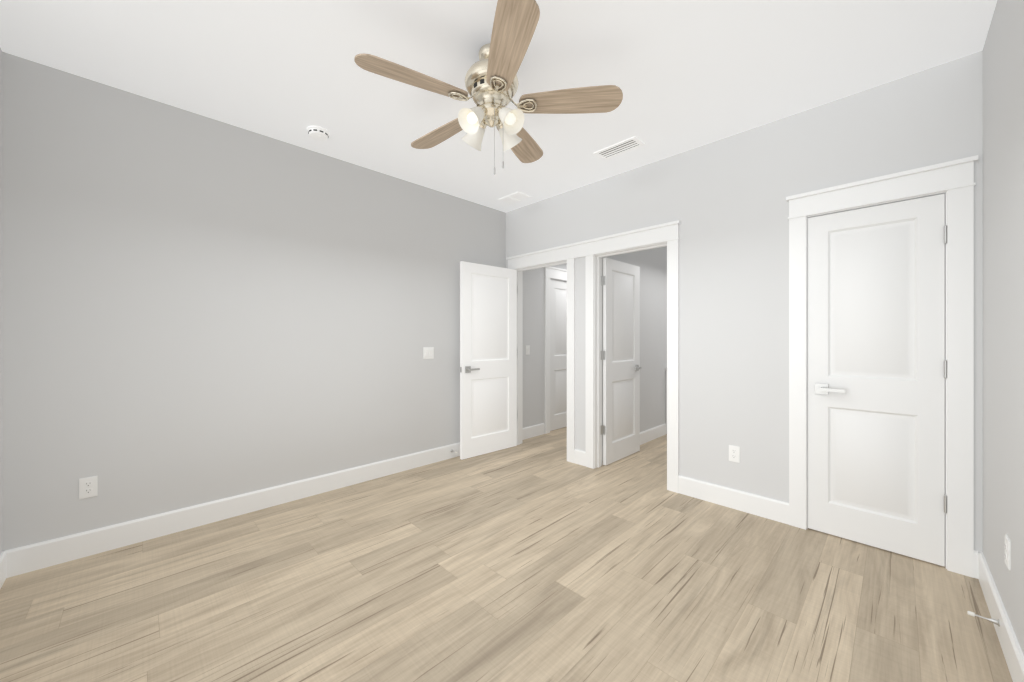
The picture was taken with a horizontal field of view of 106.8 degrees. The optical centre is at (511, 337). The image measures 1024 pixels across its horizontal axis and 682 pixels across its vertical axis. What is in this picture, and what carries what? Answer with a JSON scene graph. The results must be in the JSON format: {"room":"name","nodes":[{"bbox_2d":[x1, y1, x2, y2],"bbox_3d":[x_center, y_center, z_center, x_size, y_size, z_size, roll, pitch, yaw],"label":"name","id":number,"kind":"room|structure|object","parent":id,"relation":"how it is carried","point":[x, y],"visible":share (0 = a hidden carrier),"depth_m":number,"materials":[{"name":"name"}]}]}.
{"room":"empty bedroom","nodes":[
{"label":"empty bedroom","id":0,"kind":"room"},
{"bbox_2d":[0,48,1,553],"bbox_3d":[-2.449,-0.120,1.686,0.120,2.740,0.700,0,0,-45],"label":"wall","id":1,"kind":"structure","parent":0,"point":[0,301],"depth_m":1.95,"materials":[{"name":"grey paint"}]},
{"bbox_2d":[0,549,11,588],"bbox_3d":[-1.394,1.180,0.711,0.015,0.140,3.510,0,0,-45],"label":"baseboard","id":2,"kind":"structure","parent":1,"relation":"attached to","point":[6,556],"depth_m":1.96,"materials":[{"name":"white wood"}]},
{"bbox_2d":[2,52,566,550],"bbox_3d":[-0.412,-0.120,4.249,6.620,2.740,0.150,0,0,-45],"label":"wall","id":3,"kind":"structure","parent":0,"point":[196,308],"depth_m":2.54,"materials":[{"name":"grey paint"}]},
{"bbox_2d":[79,476,97,498],"bbox_3d":[-2.435,0.860,2.185,0.071,0.116,0.009,0,0,-45],"label":"electrical outlet","id":4,"kind":"object","parent":3,"relation":"attached to","point":[88,487],"visible":1,"depth_m":2.18,"materials":[{"name":"white plastic"}]},
{"bbox_2d":[12,442,459,576],"bbox_3d":[-1.353,1.180,3.237,3.620,0.140,0.030,0,0,-45],"label":"baseboard","id":5,"kind":"structure","parent":3,"relation":"attached to","point":[50,553],"depth_m":2.52,"materials":[{"name":"white wood"}]},
{"bbox_2d":[423,347,433,358],"bbox_3d":[-0.825,0.150,3.770,0.117,0.116,0.014,0,0,-45],"label":"light switch","id":6,"kind":"object","parent":3,"relation":"attached to","point":[428,352],"visible":1,"depth_m":3.77,"materials":[{"name":"white plastic"}]},
{"bbox_2d":[526,345,529,354],"bbox_3d":[0.201,0.150,4.739,0.071,0.116,0.014,0,0,-45],"label":"light switch","id":7,"kind":"object","parent":3,"relation":"attached to","point":[527,349],"visible":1,"depth_m":4.74,"materials":[{"name":"white plastic"}]},
{"bbox_2d":[523,423,544,439],"bbox_3d":[0.228,1.180,4.764,0.535,0.140,0.015,0,0,-45],"label":"baseboard","id":8,"kind":"structure","parent":3,"relation":"attached to","point":[539,429],"depth_m":4.80,"materials":[{"name":"white wood"}]},
{"bbox_2d":[544,266,566,433],"bbox_3d":[0.725,0.154,5.346,0.978,2.192,0.186,0,0,-45],"label":"door frame","id":9,"kind":"structure","parent":3,"relation":"attached to","point":[555,273],"depth_m":5.00,"materials":[{"name":"white wood"}]},
{"bbox_2d":[550,279,566,430],"bbox_3d":[0.745,0.230,5.327,0.756,2.025,0.143,0,0,-45],"label":"hall door","id":10,"kind":"structure","parent":3,"relation":"in","point":[558,354],"depth_m":5.20,"materials":[{"name":"white wood"}]},
{"bbox_2d":[0,0,996,212],"bbox_3d":[0.919,-1.540,2.985,6.740,0.100,3.820,0,0,-45],"label":"ceiling","id":11,"kind":"structure","parent":0,"point":[684,75],"depth_m":2.06,"materials":[{"name":"white paint"}]},
{"bbox_2d":[307,126,329,140],"bbox_3d":[-1.395,-1.466,2.739,0.144,0.048,0.144,0,0,-45],"label":"smoke detector","id":12,"kind":"object","parent":11,"relation":"attached to","point":[318,133],"visible":0.98,"depth_m":2.70,"materials":[{"name":"white plastic"}]},
{"bbox_2d":[354,0,622,174],"bbox_3d":[-0.051,-1.157,1.983,1.229,0.665,1.283,0,0,5],"label":"fan","id":13,"kind":"object","parent":11,"relation":"hanging from","point":[491,82],"visible":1,"depth_m":1.89,"materials":[{"name":"brown wood"}]},
{"bbox_2d":[498,192,530,203],"bbox_3d":[0.028,-1.486,4.045,0.200,0.008,0.300,0,0,-45],"label":"ceiling vent","id":14,"kind":"object","parent":11,"relation":"in","point":[516,197],"visible":1,"depth_m":4.04,"materials":[{"name":"white plastic"}]},
{"bbox_2d":[593,136,645,160],"bbox_3d":[0.841,-1.486,2.992,0.170,0.008,0.360,0,0,-45],"label":"ceiling vent","id":15,"kind":"object","parent":11,"relation":"in","point":[622,147],"visible":1,"depth_m":2.98,"materials":[{"name":"white plastic"}]},
{"bbox_2d":[0,427,1012,681],"bbox_3d":[0.919,1.300,2.985,6.740,0.100,3.820,0,0,-45],"label":"floor","id":16,"kind":"structure","parent":0,"point":[538,559],"depth_m":1.84,"materials":[{"name":"brown wood"}]},
{"bbox_2d":[665,368,666,433],"bbox_3d":[2.551,0.820,5.089,1.020,0.860,0.565,0,0,-45],"label":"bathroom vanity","id":17,"kind":"object","parent":16,"relation":"on","point":[666,399],"visible":0.06,"depth_m":4.94,"materials":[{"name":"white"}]},
{"bbox_2d":[602,246,666,445],"bbox_3d":[1.759,-0.120,4.796,2.760,2.740,0.120,0,0,-45],"label":"wall","id":18,"kind":"structure","parent":0,"point":[651,264],"depth_m":4.68,"materials":[{"name":"grey paint"}]},
{"bbox_2d":[602,423,665,460],"bbox_3d":[1.407,1.180,4.355,1.640,0.140,0.015,0,0,-45],"label":"baseboard","id":19,"kind":"structure","parent":18,"relation":"attached to","point":[648,435],"depth_m":4.65,"materials":[{"name":"white wood"}]},
{"bbox_2d":[506,51,982,552],"bbox_3d":[1.183,-0.120,3.329,0.120,2.740,3.700,0,0,-45],"label":"wall","id":20,"kind":"structure","parent":0,"point":[725,202],"depth_m":2.71,"materials":[{"name":"grey paint"}]},
{"bbox_2d":[460,261,516,459],"bbox_3d":[-0.240,0.230,4.138,0.756,2.025,0.143,0,0,-42],"label":"entry door","id":21,"kind":"structure","parent":20,"relation":"in","point":[488,358],"depth_m":4.10,"materials":[{"name":"white wood"}]},
{"bbox_2d":[603,258,641,464],"bbox_3d":[1.148,0.230,3.953,0.694,2.025,0.143,0,0,-45],"label":"door","id":22,"kind":"structure","parent":20,"relation":"in","point":[621,360],"depth_m":3.90,"materials":[{"name":"white wood"}]},
{"bbox_2d":[678,475,788,524],"bbox_3d":[1.603,1.180,2.808,0.015,0.140,0.732,0,0,-45],"label":"baseboard","id":23,"kind":"structure","parent":20,"relation":"attached to","point":[776,510],"depth_m":2.77,"materials":[{"name":"white wood"}]},
{"bbox_2d":[729,445,739,462],"bbox_3d":[1.629,0.850,2.786,0.009,0.116,0.071,0,0,-45],"label":"electrical outlet","id":24,"kind":"object","parent":20,"relation":"attached to","point":[734,453],"visible":1,"depth_m":2.78,"materials":[{"name":"white plastic"}]},
{"bbox_2d":[506,155,977,577],"bbox_3d":[1.234,0.220,3.278,0.141,2.060,3.344,0,0,-45],"label":"door frame","id":25,"kind":"structure","parent":20,"relation":"attached to","point":[598,355],"depth_m":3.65,"materials":[{"name":"white wood"}]},
{"bbox_2d":[808,194,944,566],"bbox_3d":[2.154,0.230,2.286,0.143,2.025,0.593,0,0,-45],"label":"closet door","id":26,"kind":"structure","parent":20,"relation":"in","point":[876,378],"depth_m":2.25,"materials":[{"name":"white wood"}]},
{"bbox_2d":[983,0,1023,654],"bbox_3d":[2.218,-0.120,1.667,6.740,2.740,0.120,0,0,-45],"label":"wall","id":27,"kind":"structure","parent":0,"point":[1003,281],"depth_m":1.57,"materials":[{"name":"grey paint"}]},
{"bbox_2d":[974,550,1023,681],"bbox_3d":[1.140,1.180,0.710,3.620,0.140,0.031,0,0,-45],"label":"baseboard","id":28,"kind":"structure","parent":27,"relation":"attached to","point":[1014,657],"depth_m":1.55,"materials":[{"name":"white wood"}]},
{"bbox_2d":[967,611,999,626],"bbox_3d":[1.979,1.175,1.596,0.027,0.028,0.085,0,0,-45],"label":"door stop","id":29,"kind":"object","parent":28,"relation":"attached to","point":[994,621],"visible":1,"depth_m":1.59,"materials":[{"name":"silver metal"}]},
{"bbox_2d":[1004,534,1010,570],"bbox_3d":[1.966,0.850,1.510,0.071,0.116,0.009,0,0,-45],"label":"electrical outlet","id":30,"kind":"object","parent":27,"relation":"attached to","point":[1007,546],"visible":1,"depth_m":1.49,"materials":[{"name":"white plastic"}]}
]}

